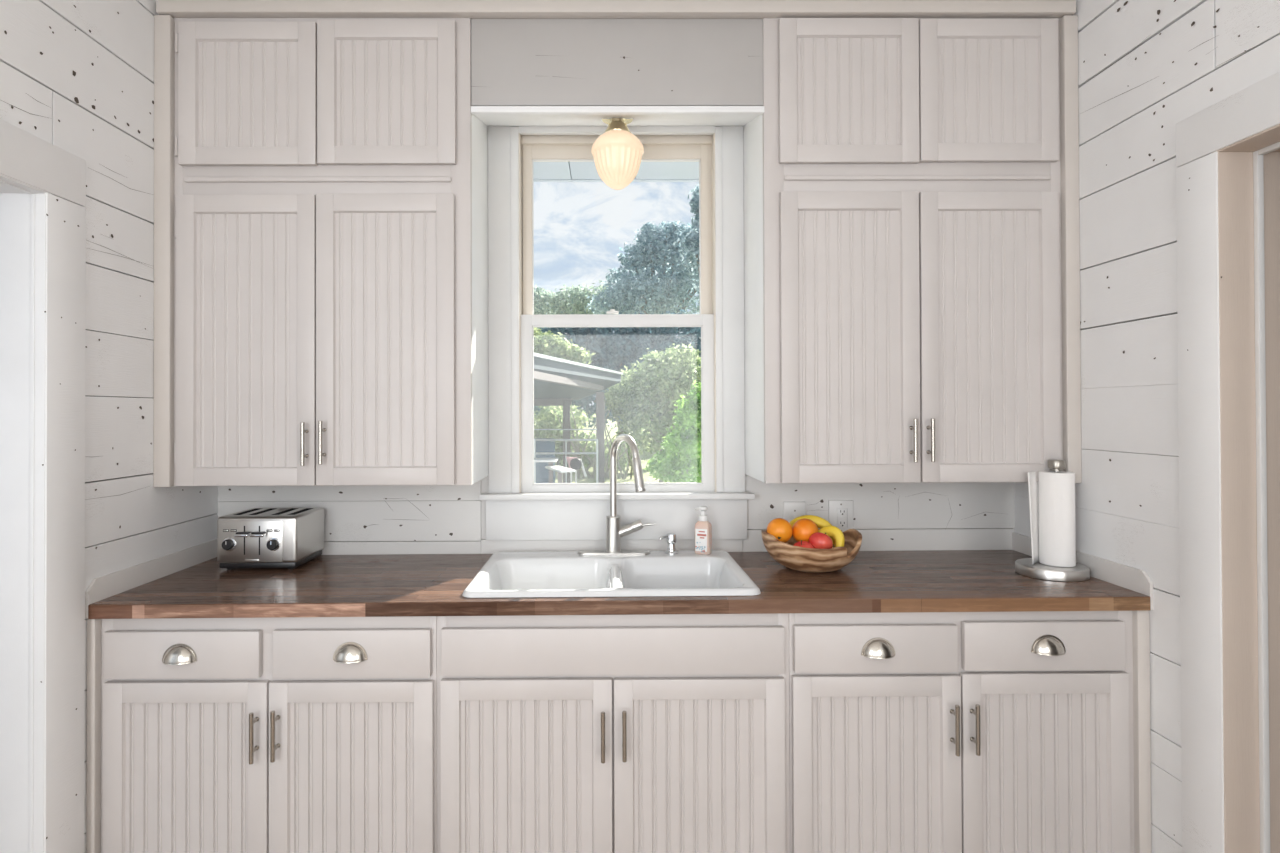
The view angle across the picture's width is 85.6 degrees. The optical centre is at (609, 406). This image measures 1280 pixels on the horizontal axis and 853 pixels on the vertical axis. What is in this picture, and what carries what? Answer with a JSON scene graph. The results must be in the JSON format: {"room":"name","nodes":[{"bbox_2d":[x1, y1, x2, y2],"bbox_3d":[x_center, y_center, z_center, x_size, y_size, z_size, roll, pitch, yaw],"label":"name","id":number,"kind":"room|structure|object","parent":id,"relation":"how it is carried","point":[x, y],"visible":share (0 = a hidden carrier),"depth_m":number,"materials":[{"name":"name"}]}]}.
{"room":"kitchen","nodes":[
{"label":"kitchen","id":0,"kind":"room"},
{"bbox_2d":[0,0,218,852],"bbox_3d":[-1.460,0.061,0.205,0.136,2.732,4.829,0,0,0],"label":"wall","id":1,"kind":"structure","parent":0,"point":[77,76],"depth_m":1.95,"materials":[{"name":"paint"}]},
{"bbox_2d":[0,119,85,852],"bbox_3d":[-1.464,0.389,1.250,0.169,2.091,1.140,0,0,0],"label":"door","id":2,"kind":"structure","parent":1,"relation":"in","point":[43,184],"depth_m":1.70,"materials":[{"name":"paint"}]},
{"bbox_2d":[85,539,216,618],"bbox_3d":[-1.399,0.518,2.160,0.009,0.099,0.633,0,0,0],"label":"trim","id":3,"kind":"structure","parent":1,"relation":"attached to","point":[103,587],"depth_m":2.08,"materials":[{"name":"paint"}]},
{"bbox_2d":[156,0,1075,18],"bbox_3d":[0.025,-1.239,2.150,2.844,0.038,0.038,0,0,0],"label":"trim","id":4,"kind":"structure","parent":1,"relation":"attached to","point":[472,9],"depth_m":2.13,"materials":[{"name":"paint"}]},
{"bbox_2d":[216,126,1014,554],"bbox_3d":[0.026,0.069,2.557,3.068,2.740,0.144,0,0,0],"label":"wall","id":5,"kind":"structure","parent":0,"point":[379,519],"depth_m":2.48,"materials":[{"name":"paint"}]},
{"bbox_2d":[153,15,487,486],"bbox_3d":[-0.922,-0.502,2.292,0.972,1.496,0.389,0,0,0],"label":"upper cabinet","id":6,"kind":"object","parent":5,"relation":"attached to","point":[321,184],"visible":0.94,"depth_m":2.14,"materials":[{"name":"paint"}]},
{"bbox_2d":[533,162,698,181],"bbox_3d":[0.127,-1.143,3.104,3.700,0.228,1.011,0,0,0],"label":"trim","id":7,"kind":"structure","parent":5,"relation":"attached to","point":[542,171],"depth_m":3.04,"materials":[{"name":"paint"}]},
{"bbox_2d":[480,126,754,539],"bbox_3d":[0.023,-0.269,2.532,0.965,1.488,0.219,0,0,0],"label":"window","id":8,"kind":"structure","parent":5,"relation":"in","point":[517,507],"depth_m":2.47,"materials":[{"name":"paint"}]},
{"bbox_2d":[783,502,805,521],"bbox_3d":[0.665,0.403,2.480,0.078,0.122,0.020,0,0,0],"label":"switch plate","id":9,"kind":"object","parent":5,"relation":"attached to","point":[791,510],"visible":0.49,"depth_m":2.48,"materials":[{"name":"white plastic"}]},
{"bbox_2d":[828,500,852,531],"bbox_3d":[0.832,0.399,2.485,0.088,0.124,0.013,0,0,0],"label":"outlet","id":10,"kind":"object","parent":5,"relation":"attached to","point":[840,512],"visible":0.8,"depth_m":2.48,"materials":[{"name":"white plastic"}]},
{"bbox_2d":[837,508,846,526],"bbox_3d":[0.836,0.399,2.481,0.034,0.068,0.004,0,0,0],"label":"receptacle","id":11,"kind":"object","parent":10,"relation":"attached to","point":[841,512],"depth_m":2.48,"materials":[{"name":"white plastic"}]},
{"bbox_2d":[743,15,1081,482],"bbox_3d":[0.972,-0.509,2.304,0.977,1.494,0.389,0,0,0],"label":"upper cabinet","id":12,"kind":"object","parent":5,"relation":"attached to","point":[912,222],"visible":0.9,"depth_m":2.15,"materials":[{"name":"paint"}]},
{"bbox_2d":[471,19,762,105],"bbox_3d":[0.021,-1.106,2.179,0.925,0.315,0.020,0,0,0],"label":"panel","id":13,"kind":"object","parent":12,"relation":"attached to","point":[515,62],"depth_m":2.17,"materials":[{"name":"paint"}]},
{"bbox_2d":[471,106,764,125],"bbox_3d":[0.024,-0.977,2.322,0.922,0.109,0.321,0,0,0],"label":"soffit","id":14,"kind":"structure","parent":12,"relation":"attached to","point":[489,115],"depth_m":2.18,"materials":[{"name":"white paint"}]},
{"bbox_2d":[591,118,643,189],"bbox_3d":[0.026,-0.849,2.307,0.177,0.245,0.177,0,0,0],"label":"ceiling lamp","id":15,"kind":"object","parent":14,"relation":"hanging from","point":[617,153],"visible":0.98,"depth_m":2.25,"materials":[{"name":"white glass"}]},
{"bbox_2d":[1013,0,1279,852],"bbox_3d":[1.542,0.051,0.224,0.136,2.732,4.829,0,0,0],"label":"wall","id":16,"kind":"structure","parent":0,"point":[1145,67],"depth_m":1.89,"materials":[{"name":"paint"}]},
{"bbox_2d":[1012,532,1152,609],"bbox_3d":[1.460,0.501,2.178,0.009,0.099,0.633,0,0,0],"label":"trim","id":17,"kind":"structure","parent":16,"relation":"attached to","point":[1137,580],"depth_m":2.01,"materials":[{"name":"paint"}]},
{"bbox_2d":[1174,71,1279,852],"bbox_3d":[1.535,0.348,1.205,0.169,2.153,1.151,0,0,0],"label":"door","id":18,"kind":"structure","parent":16,"relation":"in","point":[1228,151],"depth_m":1.64,"materials":[{"name":"paint"}]},
{"bbox_3d":[0.004,1.452,0.149,8.400,0.060,4.920,0,0,0],"label":"floor","id":19,"kind":"structure","parent":0,"visible":0},
{"bbox_2d":[86,616,436,852],"bbox_3d":[-0.936,1.003,2.140,0.928,0.872,0.651,0,0,0],"label":"base cabinet","id":20,"kind":"object","parent":19,"relation":"on","point":[282,734],"visible":0.99,"depth_m":1.86,"materials":[{"name":"paint"}]},
{"bbox_2d":[437,613,789,852],"bbox_3d":[0.008,0.999,2.147,0.959,0.874,0.651,0,0,0],"label":"base cabinet","id":21,"kind":"object","parent":19,"relation":"on","point":[656,733],"visible":0.94,"depth_m":1.86,"materials":[{"name":"paint"}]},
{"bbox_2d":[88,550,1150,618],"bbox_3d":[0.030,0.541,2.166,2.849,0.046,0.630,0,0,0],"label":"countertop","id":22,"kind":"structure","parent":21,"relation":"on","point":[387,585],"depth_m":1.93,"materials":[{"name":"brown wood"}]},
{"bbox_2d":[217,508,323,569],"bbox_3d":[-1.141,0.443,2.322,0.259,0.174,0.260,0,0,0],"label":"toaster","id":23,"kind":"object","parent":22,"relation":"on","point":[289,538],"visible":1,"depth_m":2.23,"materials":[{"name":"silver metal"}]},
{"bbox_2d":[462,550,760,597],"bbox_3d":[0.004,0.596,2.165,0.831,0.183,0.553,0,0,0],"label":"sink","id":24,"kind":"object","parent":22,"relation":"in","point":[548,573],"visible":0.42,"depth_m":2.31,"materials":[{"name":"white ceramic"}]},
{"bbox_2d":[659,533,677,553],"bbox_3d":[0.203,0.473,2.400,0.069,0.070,0.047,0,0,0],"label":"soap dispenser","id":25,"kind":"object","parent":24,"relation":"attached to","point":[670,537],"visible":1,"depth_m":2.39,"materials":[{"name":"silver metal"}]},
{"bbox_2d":[695,506,711,554],"bbox_3d":[0.323,0.426,2.388,0.054,0.163,0.048,0,0,22],"label":"soap bottle","id":26,"kind":"object","parent":24,"relation":"on","point":[703,527],"visible":1,"depth_m":2.37,"materials":[{"name":"beige plastic"}]},
{"bbox_2d":[577,434,655,555],"bbox_3d":[0.040,0.300,2.375,0.282,0.418,0.173,0,-1,36],"label":"faucet","id":27,"kind":"object","parent":22,"relation":"on","point":[614,531],"visible":1,"depth_m":2.37,"materials":[{"name":"silver metal"}]},
{"bbox_2d":[761,529,861,572],"bbox_3d":[0.649,0.458,2.217,0.313,0.120,0.294,0,0,0],"label":"fruit bowl","id":28,"kind":"object","parent":22,"relation":"on","point":[813,560],"visible":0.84,"depth_m":2.12,"materials":[{"name":"brown wood"}]},
{"bbox_2d":[767,518,792,542],"bbox_3d":[0.543,0.397,2.209,0.081,0.080,0.079,0,0,0],"label":"orange","id":29,"kind":"object","parent":28,"relation":"in","point":[781,529],"visible":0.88,"depth_m":2.18,"materials":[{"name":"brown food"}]},
{"bbox_2d":[793,540,813,547],"bbox_3d":[0.597,0.445,2.135,0.071,0.068,0.072,0,0,0],"label":"apple","id":30,"kind":"object","parent":28,"relation":"in","point":[805,544],"visible":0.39,"depth_m":2.13,"materials":[{"name":"red food"}]},
{"bbox_2d":[792,519,818,541],"bbox_3d":[0.626,0.399,2.211,0.082,0.082,0.082,0,0,0],"label":"orange","id":31,"kind":"object","parent":28,"relation":"in","point":[803,529],"visible":0.86,"depth_m":2.18,"materials":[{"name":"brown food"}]},
{"bbox_2d":[789,515,834,545],"bbox_3d":[0.664,0.416,2.275,0.178,0.116,0.053,0,0,8],"label":"banana","id":32,"kind":"object","parent":28,"relation":"in","point":[820,522],"visible":0.34,"depth_m":2.27,"materials":[{"name":"yellow food"}]},
{"bbox_2d":[809,532,832,548],"bbox_3d":[0.657,0.424,2.152,0.072,0.068,0.072,0,0,0],"label":"apple","id":33,"kind":"object","parent":28,"relation":"in","point":[819,540],"visible":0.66,"depth_m":2.12,"materials":[{"name":"red food"}]},
{"bbox_2d":[819,526,844,546],"bbox_3d":[0.703,0.428,2.220,0.104,0.090,0.056,-1,-1,44],"label":"banana","id":34,"kind":"object","parent":28,"relation":"in","point":[836,533],"visible":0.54,"depth_m":2.20,"materials":[{"name":"yellow food"}]},
{"bbox_2d":[1015,459,1089,581],"bbox_3d":[1.354,0.338,2.118,0.194,0.351,0.194,0,0,0],"label":"paper towel holder","id":35,"kind":"object","parent":22,"relation":"on","point":[1024,566],"visible":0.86,"depth_m":2.06,"materials":[{"name":"silver metal"}]},
{"bbox_2d":[1028,471,1075,566],"bbox_3d":[1.353,0.341,2.121,0.130,0.281,0.094,0,0,23],"label":"paper towel roll","id":36,"kind":"object","parent":35,"relation":"on","point":[1052,498],"visible":0.98,"depth_m":2.08,"materials":[{"name":"white paper"}]},
{"bbox_2d":[789,611,1151,852],"bbox_3d":[0.976,0.994,2.152,0.975,0.879,0.651,0,0,0],"label":"base cabinet","id":37,"kind":"object","parent":19,"relation":"on","point":[1029,731],"visible":0.94,"depth_m":1.87,"materials":[{"name":"paint"}]},
{"label":"outside","id":38,"kind":"structure","parent":0,"visible":0},
{"bbox_2d":[535,416,701,482],"bbox_3d":[-0.224,1.095,36.312,60.000,2.049,67.360,0,0,0],"label":"ground","id":39,"kind":"structure","parent":38,"point":[647,479],"depth_m":15.87,"materials":[{"name":"green plant"}]},
{"bbox_2d":[535,438,555,482],"bbox_3d":[-1.229,1.081,12.485,0.500,1.010,0.500,0,0,0],"label":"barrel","id":40,"kind":"object","parent":39,"relation":"on","point":[541,446],"visible":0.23,"depth_m":12.26,"materials":[{"name":"blue plastic"}]},
{"bbox_2d":[534,458,575,482],"bbox_3d":[-0.880,1.216,9.328,0.577,0.987,1.154,0,0,-17],"label":"picnic table","id":41,"kind":"object","parent":39,"relation":"on","point":[560,469],"visible":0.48,"depth_m":9.39,"materials":[{"name":"white"}]},
{"bbox_2d":[534,327,595,437],"bbox_3d":[-1.597,-0.304,18.037,2.229,3.686,1.583,0,0,-24],"label":"tree","id":42,"kind":"object","parent":39,"relation":"on","point":[544,343],"visible":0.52,"depth_m":17.61,"materials":[{"name":"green plant"}]},
{"bbox_2d":[534,429,597,482],"bbox_3d":[-0.779,0.982,10.588,1.200,1.294,0.036,0,0,0],"label":"gate","id":43,"kind":"object","parent":39,"relation":"on","point":[535,440],"visible":0.6,"depth_m":10.58,"materials":[{"name":"white metal"}]},
{"bbox_2d":[534,280,607,329],"bbox_3d":[-2.690,-2.729,36.005,7.570,7.810,3.345,0,0,0],"label":"tree","id":44,"kind":"object","parent":39,"relation":"on","point":[577,302],"visible":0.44,"depth_m":35.28,"materials":[{"name":"green plant"}]},
{"bbox_2d":[566,456,586,482],"bbox_3d":[-0.478,1.208,9.974,0.303,0.965,0.330,0,0,0],"label":"chair","id":45,"kind":"object","parent":39,"relation":"on","point":[575,463],"visible":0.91,"depth_m":9.88,"materials":[{"name":"grey"}]},
{"bbox_2d":[566,456,577,468],"bbox_3d":[-0.551,0.820,10.016,0.160,0.188,0.250,0,0,0],"label":"pillow","id":46,"kind":"object","parent":45,"relation":"on","point":[568,458],"depth_m":9.89,"materials":[{"name":"fabric"}]},
{"bbox_2d":[534,353,622,482],"bbox_3d":[-1.709,0.562,9.359,3.895,2.300,9.653,0,0,0],"label":"roof","id":47,"kind":"object","parent":39,"relation":"on","point":[557,381],"visible":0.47,"depth_m":10.92,"materials":[{"name":"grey wood"}]},
{"bbox_2d":[534,405,641,473],"bbox_3d":[-0.842,0.737,15.980,3.315,1.712,2.163,0,0,24],"label":"shrub","id":48,"kind":"object","parent":39,"relation":"on","point":[547,418],"visible":0.44,"depth_m":15.82,"materials":[{"name":"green plant"}]},
{"bbox_2d":[551,399,632,478],"bbox_3d":[-0.255,0.656,14.480,1.933,1.809,0.426,0,0,0],"label":"dead branches","id":49,"kind":"object","parent":39,"relation":"on","point":[607,471],"visible":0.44,"depth_m":14.46,"materials":[{"name":"brown wood"}]},
{"bbox_2d":[534,308,700,434],"bbox_3d":[0.363,-1.072,24.659,8.259,4.999,4.905,0,0,-4],"label":"tree","id":50,"kind":"object","parent":39,"relation":"on","point":[616,353],"visible":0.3,"depth_m":23.85,"materials":[{"name":"green plant"}]},
{"bbox_2d":[584,221,699,335],"bbox_3d":[2.800,-3.515,29.899,7.817,9.583,4.575,0,0,-17],"label":"tree","id":51,"kind":"object","parent":39,"relation":"on","point":[666,293],"visible":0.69,"depth_m":29.10,"materials":[{"name":"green plant"}]},
{"bbox_2d":[604,343,700,482],"bbox_3d":[1.288,0.234,12.571,3.018,2.815,1.804,0,0,7],"label":"tree","id":52,"kind":"object","parent":39,"relation":"on","point":[638,405],"visible":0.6,"depth_m":12.30,"materials":[{"name":"green plant"}]},
{"bbox_2d":[644,380,701,482],"bbox_3d":[0.955,0.669,9.239,1.020,2.077,0.713,0,0,0],"label":"shrub","id":53,"kind":"object","parent":39,"relation":"on","point":[675,467],"visible":0.83,"depth_m":9.15,"materials":[{"name":"green plant"}]},
{"bbox_2d":[667,184,698,288],"bbox_3d":[3.116,-2.590,20.509,2.408,8.115,2.362,-1,-1,41],"label":"tree","id":54,"kind":"object","parent":39,"relation":"on","point":[691,244],"visible":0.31,"depth_m":20.42,"materials":[{"name":"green plant"}]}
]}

